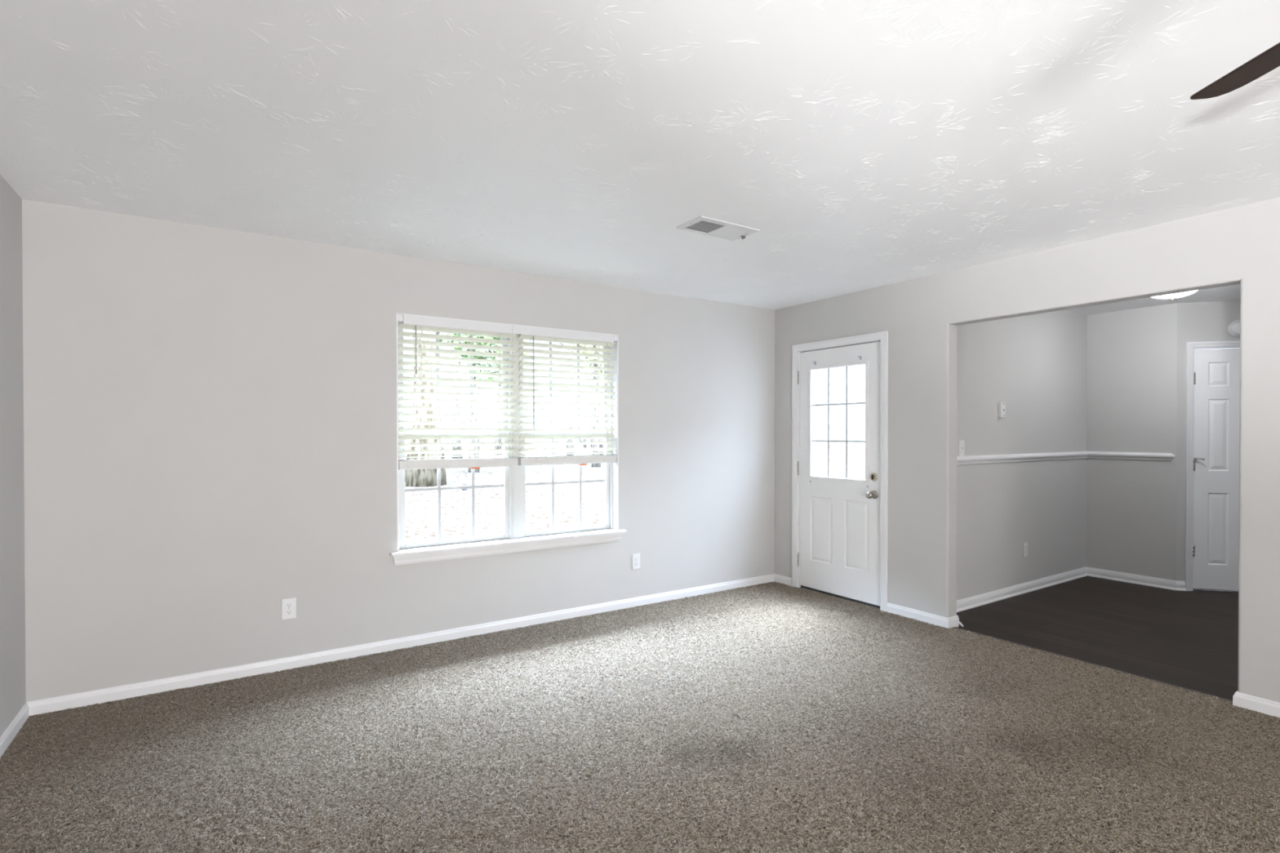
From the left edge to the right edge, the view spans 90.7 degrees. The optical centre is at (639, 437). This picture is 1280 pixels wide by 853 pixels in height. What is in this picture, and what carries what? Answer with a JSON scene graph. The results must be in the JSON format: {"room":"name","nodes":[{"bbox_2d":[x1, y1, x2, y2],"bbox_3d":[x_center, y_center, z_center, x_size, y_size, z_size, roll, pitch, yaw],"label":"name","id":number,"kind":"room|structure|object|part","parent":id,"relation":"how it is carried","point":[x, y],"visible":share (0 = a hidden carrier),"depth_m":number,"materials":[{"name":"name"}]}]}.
{"room":"empty living room","nodes":[
{"label":"empty living room","id":0,"kind":"room"},
{"bbox_2d":[0,174,26,736],"bbox_3d":[-1.109,0.169,0.140,0.120,2.540,6.720,0,1,-33],"label":"wall","id":1,"kind":"structure","parent":0,"point":[12,578],"depth_m":2.80,"materials":[{"name":"beige paint"}]},
{"bbox_2d":[0,702,29,759],"bbox_3d":[-1.086,1.311,0.235,0.013,0.080,6.600,0,1,-33],"label":"baseboard","id":2,"kind":"structure","parent":1,"relation":"attached to","point":[12,730],"depth_m":2.78,"materials":[{"name":"white paint"}]},
{"bbox_2d":[22,199,774,702],"bbox_3d":[-0.889,0.138,4.395,5.163,2.540,0.150,0,1,-33],"label":"wall","id":3,"kind":"structure","parent":0,"point":[210,413],"depth_m":3.55,"materials":[{"name":"beige paint"}]},
{"bbox_2d":[281,597,296,620],"bbox_3d":[-1.991,0.972,3.583,0.072,0.118,0.007,0,1,-33],"label":"electrical outlet","id":4,"kind":"object","parent":3,"relation":"attached to","point":[288,605],"visible":1,"depth_m":3.58,"materials":[{"name":"white plastic"}]},
{"bbox_2d":[285,609,292,614],"bbox_3d":[-1.990,0.991,3.581,0.034,0.027,0.002,0,1,-33],"label":"receptacle","id":5,"kind":"object","parent":4,"relation":"attached to","point":[287,611],"depth_m":3.58,"materials":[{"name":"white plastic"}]},
{"bbox_2d":[285,603,292,608],"bbox_3d":[-1.990,0.952,3.581,0.034,0.027,0.002,0,1,-33],"label":"receptacle","id":6,"kind":"object","parent":4,"relation":"attached to","point":[287,605],"depth_m":3.58,"materials":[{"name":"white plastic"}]},
{"bbox_2d":[26,573,774,716],"bbox_3d":[-0.842,1.280,4.337,4.927,0.080,0.013,0,1,-33],"label":"baseboard","id":7,"kind":"structure","parent":3,"relation":"attached to","point":[72,701],"depth_m":3.74,"materials":[{"name":"white paint"}]},
{"bbox_2d":[389,312,626,565],"bbox_3d":[-0.859,0.007,4.385,1.698,1.558,0.196,0,1,-33],"label":"window","id":8,"kind":"structure","parent":3,"relation":"in","point":[514,538],"depth_m":4.39,"materials":[{"name":"white plastic"}]},
{"bbox_3d":[-1.241,-0.368,4.224,0.733,0.735,0.028,0,1,-33],"label":"sash","id":9,"kind":"part","parent":8,"relation":"part of","materials":[{"name":"glass"}]},
{"bbox_3d":[-1.224,0.336,4.205,0.733,0.742,0.028,0,1,-33],"label":"sash","id":10,"kind":"part","parent":8,"relation":"part of","materials":[{"name":"glass"}]},
{"bbox_2d":[397,314,517,470],"bbox_3d":[-1.181,-0.278,4.142,0.788,0.974,0.068,0,1,-33],"label":"window blind","id":11,"kind":"object","parent":8,"relation":"attached to","point":[422,322],"visible":0.92,"depth_m":4.13,"materials":[{"name":"white plastic"}]},
{"bbox_3d":[-1.392,-0.288,4.011,0.014,0.862,0.055,0,1,-33],"label":"ladder cord","id":12,"kind":"part","parent":11,"relation":"part of","materials":[{"name":"white fabric"}]},
{"bbox_3d":[-1.181,0.171,4.153,0.781,0.062,0.056,0,1,-33],"label":"rail","id":13,"kind":"part","parent":11,"relation":"part of","materials":[{"name":"white plastic"}]},
{"bbox_3d":[-0.961,-0.290,4.294,0.014,0.862,0.055,0,1,-33],"label":"ladder cord","id":14,"kind":"part","parent":11,"relation":"part of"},
{"bbox_3d":[-0.561,-0.372,4.672,0.727,0.735,0.028,0,1,-33],"label":"sash","id":15,"kind":"part","parent":8,"relation":"part of","materials":[{"name":"glass"}]},
{"bbox_2d":[511,324,617,466],"bbox_3d":[-0.536,-0.282,4.568,0.836,0.974,0.066,0,1,-33],"label":"window blind","id":16,"kind":"object","parent":8,"relation":"attached to","point":[522,331],"visible":1,"depth_m":4.56,"materials":[{"name":"white plastic"}]},
{"bbox_3d":[-0.748,-0.292,4.434,0.014,0.862,0.055,0,1,-33],"label":"ladder cord","id":17,"kind":"part","parent":16,"relation":"part of","materials":[{"name":"white fabric"}]},
{"bbox_3d":[-0.514,0.164,4.591,0.770,0.064,0.056,0,1,-33],"label":"rail","id":18,"kind":"part","parent":16,"relation":"part of","materials":[{"name":"white plastic"}]},
{"bbox_3d":[-0.251,-0.294,4.761,0.014,0.862,0.055,0,1,-33],"label":"ladder cord","id":19,"kind":"part","parent":16,"relation":"part of","materials":[{"name":"white fabric"}]},
{"bbox_3d":[-0.543,0.332,4.652,0.727,0.742,0.028,0,1,-33],"label":"sash","id":20,"kind":"part","parent":8,"relation":"part of","materials":[{"name":"glass"}]},
{"bbox_2d":[631,553,639,569],"bbox_3d":[-0.029,0.958,4.873,0.072,0.118,0.007,0,1,-33],"label":"electrical outlet","id":21,"kind":"object","parent":3,"relation":"attached to","point":[635,557],"visible":1,"depth_m":4.87,"materials":[{"name":"white plastic"}]},
{"bbox_2d":[0,0,1279,315],"bbox_3d":[2.440,-1.181,2.554,8.717,0.121,6.870,0,1,-33],"label":"ceiling","id":22,"kind":"structure","parent":0,"point":[867,144],"depth_m":2.28,"materials":[{"name":"paint"}]},
{"bbox_2d":[675,215,759,240],"bbox_3d":[0.422,-1.113,3.405,0.409,0.026,0.218,0,1,-33],"label":"ceiling vent","id":23,"kind":"object","parent":22,"relation":"in","point":[712,227],"visible":1,"depth_m":3.40,"materials":[{"name":"white plastic"}]},
{"bbox_2d":[687,221,722,232],"bbox_3d":[0.346,-1.124,3.369,0.160,0.001,0.152,0,1,-33],"label":"grille","id":24,"kind":"object","parent":23,"relation":"attached to","point":[701,226],"depth_m":3.38,"materials":[{"name":"white plastic"}]},
{"bbox_2d":[1151,289,1198,300],"bbox_3d":[3.943,-1.075,4.680,0.356,0.128,0.356,0,1,-33],"label":"ceiling light","id":25,"kind":"object","parent":22,"relation":"attached to","point":[1171,296],"visible":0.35,"depth_m":4.64,"materials":[{"name":"white glass"}]},
{"bbox_2d":[1190,42,1279,99],"bbox_3d":[1.463,-0.962,0.961,0.978,0.295,0.978,0,1,43],"label":"ceiling fan","id":26,"kind":"object","parent":22,"relation":"hanging from","point":[1268,60],"visible":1,"depth_m":1.52,"materials":[{"name":"brown wood"}]},
{"bbox_2d":[0,576,1279,852],"bbox_3d":[2.520,1.373,2.546,8.817,0.090,6.700,0,1,-33],"label":"floor","id":27,"kind":"structure","parent":0,"point":[1186,639],"depth_m":3.96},
{"bbox_2d":[0,582,1279,852],"bbox_3d":[0.258,1.323,2.715,4.962,0.021,3.908,0,1,-33],"label":"carpet","id":28,"kind":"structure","parent":27,"relation":"on","point":[1077,681],"depth_m":2.64,"materials":[{"name":"grey carpet"}]},
{"bbox_2d":[954,626,1232,701],"bbox_3d":[2.564,1.317,3.744,0.042,0.008,1.482,0,1,-33],"label":"floor strip","id":29,"kind":"object","parent":27,"relation":"on","point":[980,634],"visible":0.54,"depth_m":3.60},
{"bbox_2d":[956,310,1086,600],"bbox_3d":[3.165,0.127,5.343,2.654,2.540,0.120,0,1,-33],"label":"wall","id":30,"kind":"structure","parent":0,"point":[1035,365],"depth_m":5.28,"materials":[{"name":"beige paint"}]},
{"bbox_2d":[958,440,964,456],"bbox_3d":[2.440,0.083,4.784,0.072,0.118,0.018,0,1,-33],"label":"light switch","id":31,"kind":"object","parent":30,"relation":"attached to","point":[961,443],"visible":1,"depth_m":4.78,"materials":[{"name":"white plastic"}]},
{"bbox_2d":[998,402,1005,417],"bbox_3d":[2.918,-0.222,5.092,0.072,0.120,0.025,0,1,-33],"label":"phone jack","id":32,"kind":"object","parent":30,"relation":"attached to","point":[1002,406],"visible":1,"depth_m":5.08,"materials":[{"name":"white plastic"}]},
{"bbox_2d":[956,567,1087,612],"bbox_3d":[3.154,1.268,5.260,2.534,0.080,0.021,0,1,-33],"label":"baseboard","id":33,"kind":"structure","parent":30,"relation":"attached to","point":[982,599],"depth_m":5.25,"materials":[{"name":"white paint"}]},
{"bbox_2d":[956,451,1088,465],"bbox_3d":[3.155,0.171,5.249,2.534,0.067,0.028,0,1,-33],"label":"chair rail","id":34,"kind":"object","parent":30,"relation":"attached to","point":[988,459],"visible":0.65,"depth_m":5.23,"materials":[{"name":"white paint"}]},
{"bbox_2d":[1022,542,1027,556],"bbox_3d":[3.250,0.947,5.329,0.072,0.118,0.007,0,1,-33],"label":"electrical outlet","id":35,"kind":"object","parent":30,"relation":"attached to","point":[1024,544],"visible":1,"depth_m":5.32,"materials":[{"name":"white plastic"}]},
{"bbox_2d":[774,197,1279,702],"bbox_3d":[3.073,0.145,2.962,0.116,2.540,6.600,0,1,-33],"label":"wall","id":36,"kind":"structure","parent":0,"point":[922,317],"depth_m":3.90,"materials":[{"name":"beige paint"}]},
{"bbox_2d":[774,573,791,586],"bbox_3d":[1.266,1.269,5.603,0.013,0.080,0.213,0,1,-33],"label":"baseboard","id":37,"kind":"structure","parent":36,"relation":"attached to","point":[780,579],"depth_m":5.59,"materials":[{"name":"white paint"}]},
{"bbox_2d":[791,330,888,612],"bbox_3d":[1.611,0.267,5.123,0.185,2.126,0.941,0,1,-33],"label":"door","id":38,"kind":"structure","parent":36,"relation":"in","point":[840,525],"depth_m":5.07,"materials":[{"name":"white paint"}]},
{"bbox_3d":[1.595,-0.120,5.112,0.013,0.944,0.592,0,1,-33],"label":"glass frame","id":39,"kind":"part","parent":38,"relation":"part of","materials":[{"name":"white glass"}]},
{"bbox_3d":[1.758,0.439,4.808,0.081,0.065,0.065,0,1,-33],"label":"knob","id":40,"kind":"part","parent":38,"relation":"part of","materials":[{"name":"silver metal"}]},
{"bbox_2d":[886,602,964,629],"bbox_3d":[2.042,1.276,4.549,0.151,0.080,0.510,0,1,-33],"label":"baseboard","id":41,"kind":"structure","parent":36,"relation":"attached to","point":[953,621],"depth_m":4.46,"materials":[{"name":"white paint"}]},
{"bbox_2d":[1232,690,1279,718],"bbox_3d":[3.921,1.296,1.671,0.129,0.080,3.499,0,1,-33],"label":"baseboard","id":42,"kind":"structure","parent":36,"relation":"attached to","point":[1251,703],"depth_m":3.03,"materials":[{"name":"white paint"}]},
{"bbox_2d":[1085,302,1177,580],"bbox_3d":[4.442,0.123,5.707,0.120,2.540,0.675,0,1,-33],"label":"wall","id":43,"kind":"structure","parent":0,"point":[1131,354],"depth_m":5.65,"materials":[{"name":"beige paint"}]},
{"bbox_2d":[1086,451,1174,461],"bbox_3d":[4.387,0.167,5.675,0.048,0.067,0.669,0,1,-33],"label":"chair rail","id":44,"kind":"object","parent":43,"relation":"attached to","point":[1091,455],"visible":0.98,"depth_m":5.64,"materials":[{"name":"white paint"}]},
{"bbox_2d":[1085,566,1186,591],"bbox_3d":[4.420,1.264,5.664,0.068,0.080,0.736,0,1,-33],"label":"baseboard","id":45,"kind":"structure","parent":43,"relation":"attached to","point":[1175,585],"depth_m":5.62,"materials":[{"name":"white paint"}]},
{"bbox_2d":[1175,300,1240,581],"bbox_3d":[5.087,0.125,5.343,1.018,2.540,0.110,0,0,12],"label":"wall","id":46,"kind":"structure","parent":0,"point":[1197,322],"depth_m":5.38,"materials":[{"name":"beige paint"}]},
{"bbox_2d":[1185,340,1239,591],"bbox_3d":[5.008,0.250,5.327,0.732,2.116,0.174,0,0,12],"label":"door","id":47,"kind":"structure","parent":46,"relation":"in","point":[1212,367],"depth_m":5.34,"materials":[{"name":"white paint"}]},
{"bbox_2d":[1227,320,1239,337],"bbox_3d":[5.002,-0.910,5.273,0.144,0.144,0.046,0,0,12],"label":"smoke detector","id":48,"kind":"object","parent":46,"relation":"attached to","point":[1233,328],"visible":0.62,"depth_m":5.28,"materials":[{"name":"white plastic"}]},
{"label":"outside","id":49,"kind":"structure","parent":0,"visible":0},
{"bbox_2d":[404,438,865,542],"bbox_3d":[-9.328,0.853,39.931,100.000,1.000,71.200,0,1,-33],"label":"ground","id":50,"kind":"structure","parent":49,"point":[421,506],"depth_m":14.72,"materials":[{"name":"white"}]},
{"bbox_2d":[404,329,446,486],"bbox_3d":[-5.589,-5.613,16.793,4.861,14.040,3.271,0,0,-26],"label":"tree","id":51,"kind":"object","parent":50,"relation":"on","point":[413,477],"visible":0.07,"depth_m":17.25,"materials":[{"name":"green plant"}]},
{"bbox_2d":[451,334,462,458],"bbox_3d":[-8.734,-5.359,28.990,4.245,13.008,3.299,0,1,-44],"label":"tree","id":52,"kind":"object","parent":50,"relation":"on","point":[454,412],"visible":0.06,"depth_m":28.43,"materials":[{"name":"plant"}]},
{"bbox_2d":[475,349,479,448],"bbox_3d":[-9.777,-5.528,37.127,2.634,13.000,3.823,0,0,27],"label":"tree","id":53,"kind":"object","parent":50,"relation":"on","point":[477,385],"visible":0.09,"depth_m":36.63,"materials":[{"name":"plant"}]},
{"bbox_2d":[439,332,533,472],"bbox_3d":[-5.548,-4.222,22.343,3.597,11.001,4.426,0,0,31],"label":"tree","id":54,"kind":"object","parent":50,"relation":"on","point":[476,447],"visible":0.07,"depth_m":22.21,"materials":[{"name":"green plant"}]},
{"bbox_2d":[494,359,502,454],"bbox_3d":[-8.055,-5.478,34.403,3.935,13.001,1.786,0,0,30],"label":"tree","id":55,"kind":"object","parent":50,"relation":"on","point":[496,386],"visible":0.09,"depth_m":35.03,"materials":[{"name":"plant"}]},
{"bbox_2d":[404,438,604,458],"bbox_3d":[-3.609,0.521,30.046,24.900,1.300,0.100,0,1,-33],"label":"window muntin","id":56,"kind":"object","parent":50,"relation":"on","point":[545,439],"visible":0.02,"depth_m":29.19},
{"bbox_3d":[-7.578,0.544,27.437,0.100,1.300,0.100,0,1,-33],"label":"post","id":57,"kind":"part","parent":56,"relation":"part of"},
{"bbox_3d":[-3.599,0.021,30.025,24.900,0.100,0.040,0,1,-33],"label":"rail","id":58,"kind":"part","parent":56,"relation":"part of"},
{"bbox_3d":[-3.598,0.671,30.030,24.900,0.100,0.040,0,1,-33],"label":"rail","id":59,"kind":"part","parent":56,"relation":"part of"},
{"bbox_3d":[-4.403,0.526,29.524,0.100,1.300,0.100,0,1,-33],"label":"post","id":60,"kind":"part","parent":56,"relation":"part of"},
{"bbox_2d":[560,342,574,455],"bbox_3d":[-3.463,-5.449,34.495,4.645,13.005,1.818,0,1,-39],"label":"tree","id":61,"kind":"object","parent":50,"relation":"on","point":[568,350],"visible":0.09,"depth_m":34.93,"materials":[{"name":"plant"}]},
{"bbox_2d":[564,344,593,447],"bbox_3d":[-3.845,-5.628,44.861,4.552,13.001,2.460,0,1,-33],"label":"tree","id":62,"kind":"object","parent":50,"relation":"on","point":[592,371],"visible":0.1,"depth_m":43.87,"materials":[{"name":"plant"}]},
{"bbox_2d":[567,343,602,466],"bbox_3d":[-1.619,-3.757,25.981,3.408,10.001,4.375,0,0,21],"label":"tree","id":63,"kind":"object","parent":50,"relation":"on","point":[597,464],"visible":0.07,"depth_m":25.40,"materials":[{"name":"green plant"}]},
{"bbox_2d":[582,344,602,447],"bbox_3d":[-2.693,-5.556,40.812,2.084,13.000,3.638,0,0,-10],"label":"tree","id":64,"kind":"object","parent":50,"relation":"on","point":[584,376],"visible":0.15,"depth_m":40.10,"materials":[{"name":"plant"}]},
{"bbox_2d":[599,359,603,454],"bbox_3d":[-2.372,-5.437,35.294,4.538,13.000,2.932,0,0,-15],"label":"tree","id":65,"kind":"object","parent":50,"relation":"on","point":[600,384],"visible":0.07,"depth_m":34.42,"materials":[{"name":"plant"}]}
]}

